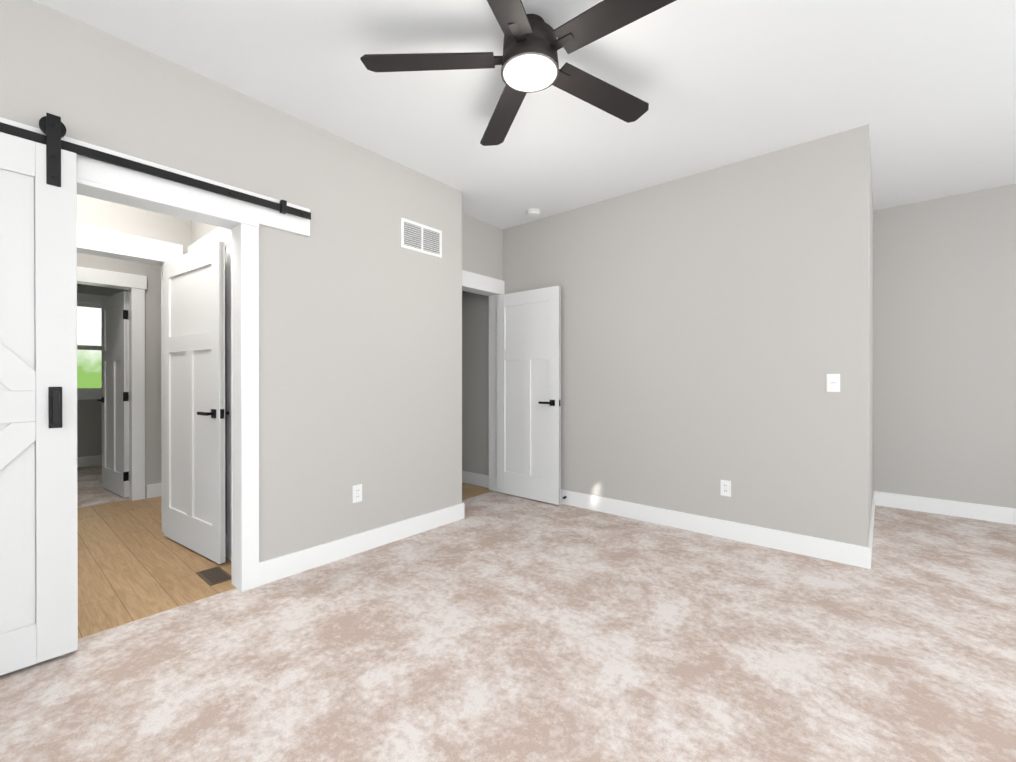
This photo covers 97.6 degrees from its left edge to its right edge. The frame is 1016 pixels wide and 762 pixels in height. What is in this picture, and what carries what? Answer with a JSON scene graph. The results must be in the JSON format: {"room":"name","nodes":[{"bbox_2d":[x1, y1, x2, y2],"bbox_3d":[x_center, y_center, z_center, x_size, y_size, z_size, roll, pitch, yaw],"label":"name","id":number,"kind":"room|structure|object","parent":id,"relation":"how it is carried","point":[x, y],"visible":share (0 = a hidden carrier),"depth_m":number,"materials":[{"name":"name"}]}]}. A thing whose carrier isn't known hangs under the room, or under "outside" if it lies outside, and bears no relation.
{"room":"empty bedroom","nodes":[
{"label":"empty bedroom","id":0,"kind":"room"},
{"bbox_2d":[77,284,127,456],"bbox_3d":[-5.745,-0.222,6.000,0.120,2.740,3.100,0,0,40],"label":"wall","id":1,"kind":"structure","parent":0,"point":[89,427],"depth_m":6.02,"materials":[{"name":"paint"}]},
{"bbox_2d":[77,465,129,507],"bbox_3d":[-4.747,1.200,5.162,2.730,0.100,3.340,0,0,40],"label":"floor","id":2,"kind":"structure","parent":0,"point":[91,491],"depth_m":4.67,"materials":[{"name":"carpet"}]},
{"bbox_2d":[77,253,160,497],"bbox_3d":[-3.833,-0.217,4.125,0.120,2.740,2.700,0,0,40],"label":"wall","id":3,"kind":"structure","parent":0,"point":[152,272],"depth_m":4.39,"materials":[{"name":"paint"}]},
{"bbox_2d":[77,266,146,500],"bbox_3d":[-3.930,0.064,4.012,0.168,2.178,1.030,0,0,40],"label":"trim","id":4,"kind":"structure","parent":3,"relation":"attached to","point":[134,285],"depth_m":4.30,"materials":[{"name":"white wood"}]},
{"bbox_2d":[97,291,128,497],"bbox_3d":[-4.038,0.131,4.564,0.771,2.018,0.135,0,0,35],"label":"bathroom door","id":5,"kind":"structure","parent":3,"relation":"in","point":[115,400],"depth_m":4.53,"materials":[{"name":"white wood"}]},
{"bbox_2d":[77,194,190,254],"bbox_3d":[-3.056,-0.214,2.829,0.120,2.740,1.720,0,0,40],"label":"wall","id":6,"kind":"structure","parent":0,"point":[110,216],"depth_m":3.18,"materials":[{"name":"paint"}]},
{"bbox_2d":[77,225,182,532],"bbox_3d":[-2.905,0.061,3.009,0.168,2.190,1.200,0,0,40],"label":"trim","id":7,"kind":"structure","parent":6,"relation":"attached to","point":[102,243],"depth_m":3.18,"materials":[{"name":"white wood"}]},
{"bbox_2d":[191,220,226,534],"bbox_3d":[-1.974,-0.215,3.119,1.400,2.740,0.120,0,0,40],"label":"wall","id":8,"kind":"structure","parent":0,"point":[199,230],"depth_m":2.97,"materials":[{"name":"paint"}]},
{"bbox_2d":[163,241,228,563],"bbox_3d":[-2.170,0.135,3.048,0.921,2.018,0.135,0,0,35],"label":"bathroom door","id":9,"kind":"structure","parent":8,"relation":"in","point":[194,412],"depth_m":2.99,"materials":[{"name":"white wood"}]},
{"bbox_2d":[188,227,230,559],"bbox_3d":[-2.024,0.060,3.068,1.150,2.190,0.024,0,0,40],"label":"trim","id":10,"kind":"structure","parent":8,"relation":"attached to","point":[218,234],"depth_m":2.88,"materials":[{"name":"white wood"}]},
{"bbox_2d":[0,0,450,561],"bbox_3d":[-2.288,-0.211,1.547,0.147,2.740,5.550,0,0,40],"label":"wall","id":11,"kind":"structure","parent":0,"point":[354,342],"depth_m":2.71,"materials":[{"name":"paint"}]},
{"bbox_2d":[0,122,310,219],"bbox_3d":[-1.902,-0.999,1.848,0.050,0.070,2.192,0,0,40],"label":"barn door track","id":12,"kind":"object","parent":11,"relation":"attached to","point":[282,207],"visible":1,"depth_m":2.10,"materials":[{"name":"black metal"}]},
{"bbox_2d":[0,113,77,675],"bbox_3d":[-2.134,0.024,1.515,0.094,2.232,0.960,0,0,40],"label":"barn door","id":13,"kind":"structure","parent":12,"relation":"hanging from","point":[38,435],"depth_m":1.79,"materials":[{"name":"white wood"}]},
{"bbox_2d":[77,178,258,591],"bbox_3d":[-1.749,0.098,2.208,0.168,2.120,0.896,0,0,40],"label":"trim","id":14,"kind":"structure","parent":11,"relation":"attached to","point":[244,405],"depth_m":2.46,"materials":[{"name":"white wood"}]},
{"bbox_2d":[352,484,361,502],"bbox_3d":[-1.011,0.756,2.985,0.008,0.115,0.070,0,0,40],"label":"outlet","id":15,"kind":"object","parent":11,"relation":"attached to","point":[356,493],"visible":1,"depth_m":2.98,"materials":[{"name":"white plastic"}]},
{"bbox_2d":[401,217,441,257],"bbox_3d":[-0.657,-1.088,3.399,0.009,0.215,0.390,0,0,40],"label":"air vent","id":16,"kind":"object","parent":11,"relation":"in","point":[420,238],"visible":1,"depth_m":3.39,"materials":[{"name":"white metal"}]},
{"bbox_2d":[77,482,491,638],"bbox_3d":[-2.268,1.204,3.790,2.830,0.100,4.440,0,0,40],"label":"floor","id":17,"kind":"structure","parent":0,"point":[134,563],"depth_m":2.77,"materials":[{"name":"brown wood"}]},
{"bbox_2d":[196,566,231,585],"bbox_3d":[-1.741,1.154,2.639,0.260,0.006,0.120,0,0,40],"label":"floor vent","id":18,"kind":"object","parent":17,"relation":"in","point":[214,575],"visible":1,"depth_m":2.63,"materials":[{"name":"brown metal"}]},
{"bbox_2d":[451,187,461,505],"bbox_3d":[-0.604,-0.216,3.835,0.470,2.740,0.120,0,0,40],"label":"wall","id":19,"kind":"structure","parent":0,"point":[456,346],"depth_m":3.68,"materials":[{"name":"paint"}]},
{"bbox_2d":[462,214,502,279],"bbox_3d":[-0.399,-0.218,4.349,0.120,2.740,0.930,0,0,40],"label":"wall","id":20,"kind":"structure","parent":0,"point":[482,247],"depth_m":4.42,"materials":[{"name":"paint"}]},
{"bbox_2d":[462,270,504,490],"bbox_3d":[-0.407,0.053,4.341,0.168,2.198,0.953,0,0,40],"label":"trim","id":21,"kind":"structure","parent":20,"relation":"attached to","point":[492,288],"depth_m":4.64,"materials":[{"name":"white wood"}]},
{"bbox_2d":[462,491,518,514],"bbox_3d":[-0.227,1.202,4.286,0.350,0.100,1.050,0,0,40],"label":"floor strip","id":22,"kind":"object","parent":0,"point":[479,502],"visible":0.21,"depth_m":4.29,"materials":[{"name":"carpet"}]},
{"bbox_2d":[0,497,1015,761],"bbox_3d":[0.686,1.211,0.925,5.380,0.100,8.670,0,0,40],"label":"floor carpet","id":23,"kind":"object","parent":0,"point":[520,629],"visible":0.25,"depth_m":1.86,"materials":[{"name":"beige carpet"}]},
{"bbox_2d":[34,0,1015,228],"bbox_3d":[-1.471,-1.644,2.750,11.100,0.120,8.750,0,0,40],"label":"ceiling","id":24,"kind":"structure","parent":0,"point":[925,90],"depth_m":2.37,"materials":[{"name":"paint"}]},
{"bbox_2d":[360,0,675,145],"bbox_3d":[0.142,-1.462,1.953,1.398,0.238,1.453,0,0,40],"label":"ceiling fan","id":25,"kind":"object","parent":24,"relation":"hanging from","point":[528,59],"visible":1,"depth_m":1.94,"materials":[{"name":"brown metal"}]},
{"bbox_2d":[526,208,540,216],"bbox_3d":[0.238,-1.569,4.155,0.132,0.036,0.132,0,0,40],"label":"smoke detector","id":26,"kind":"object","parent":24,"relation":"attached to","point":[533,212],"visible":1,"depth_m":4.12,"materials":[{"name":"white plastic"}]},
{"bbox_2d":[462,124,868,546],"bbox_3d":[0.600,-0.217,4.192,4.350,2.740,0.120,0,0,40],"label":"wall","id":27,"kind":"structure","parent":0,"point":[714,327],"depth_m":3.30,"materials":[{"name":"paint"}]},
{"bbox_2d":[497,286,560,504],"bbox_3d":[0.183,0.131,4.345,0.771,2.018,0.135,0,0,40],"label":"bedroom door","id":28,"kind":"structure","parent":27,"relation":"in","point":[528,394],"depth_m":4.30,"materials":[{"name":"white wood"}]},
{"bbox_2d":[77,455,1015,585],"bbox_3d":[-1.439,1.091,2.717,10.700,0.130,8.430,0,0,40],"label":"baseboard","id":29,"kind":"structure","parent":27,"relation":"attached to","point":[280,567],"depth_m":3.31,"materials":[{"name":"white wood"}]},
{"bbox_2d":[720,480,730,496],"bbox_3d":[1.600,0.788,3.268,0.070,0.115,0.008,0,0,40],"label":"outlet","id":30,"kind":"object","parent":27,"relation":"attached to","point":[725,487],"visible":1,"depth_m":3.27,"materials":[{"name":"white plastic"}]},
{"bbox_2d":[827,374,839,391],"bbox_3d":[2.088,0.012,2.853,0.070,0.115,0.008,0,0,40],"label":"light switch","id":31,"kind":"object","parent":27,"relation":"attached to","point":[833,382],"visible":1,"depth_m":2.85,"materials":[{"name":"white plastic"}]},
{"bbox_2d":[868,138,873,539],"bbox_3d":[2.807,-0.216,3.528,0.120,2.740,1.710,0,0,40],"label":"wall","id":32,"kind":"structure","parent":0,"point":[870,454],"depth_m":3.28,"materials":[{"name":"paint"}]},
{"bbox_2d":[873,184,1015,507],"bbox_3d":[4.425,-0.215,3.360,2.810,2.740,0.120,0,0,40],"label":"wall","id":33,"kind":"structure","parent":0,"point":[944,348],"depth_m":3.83,"materials":[{"name":"paint"}]},
{"label":"outside","id":34,"kind":"structure","parent":0,"visible":0},
{"bbox_2d":[77,293,108,399],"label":"window","id":35,"kind":"structure","parent":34,"point":[89,368],"depth_m":6.16,"materials":[{"name":"clear glass"}]}
]}

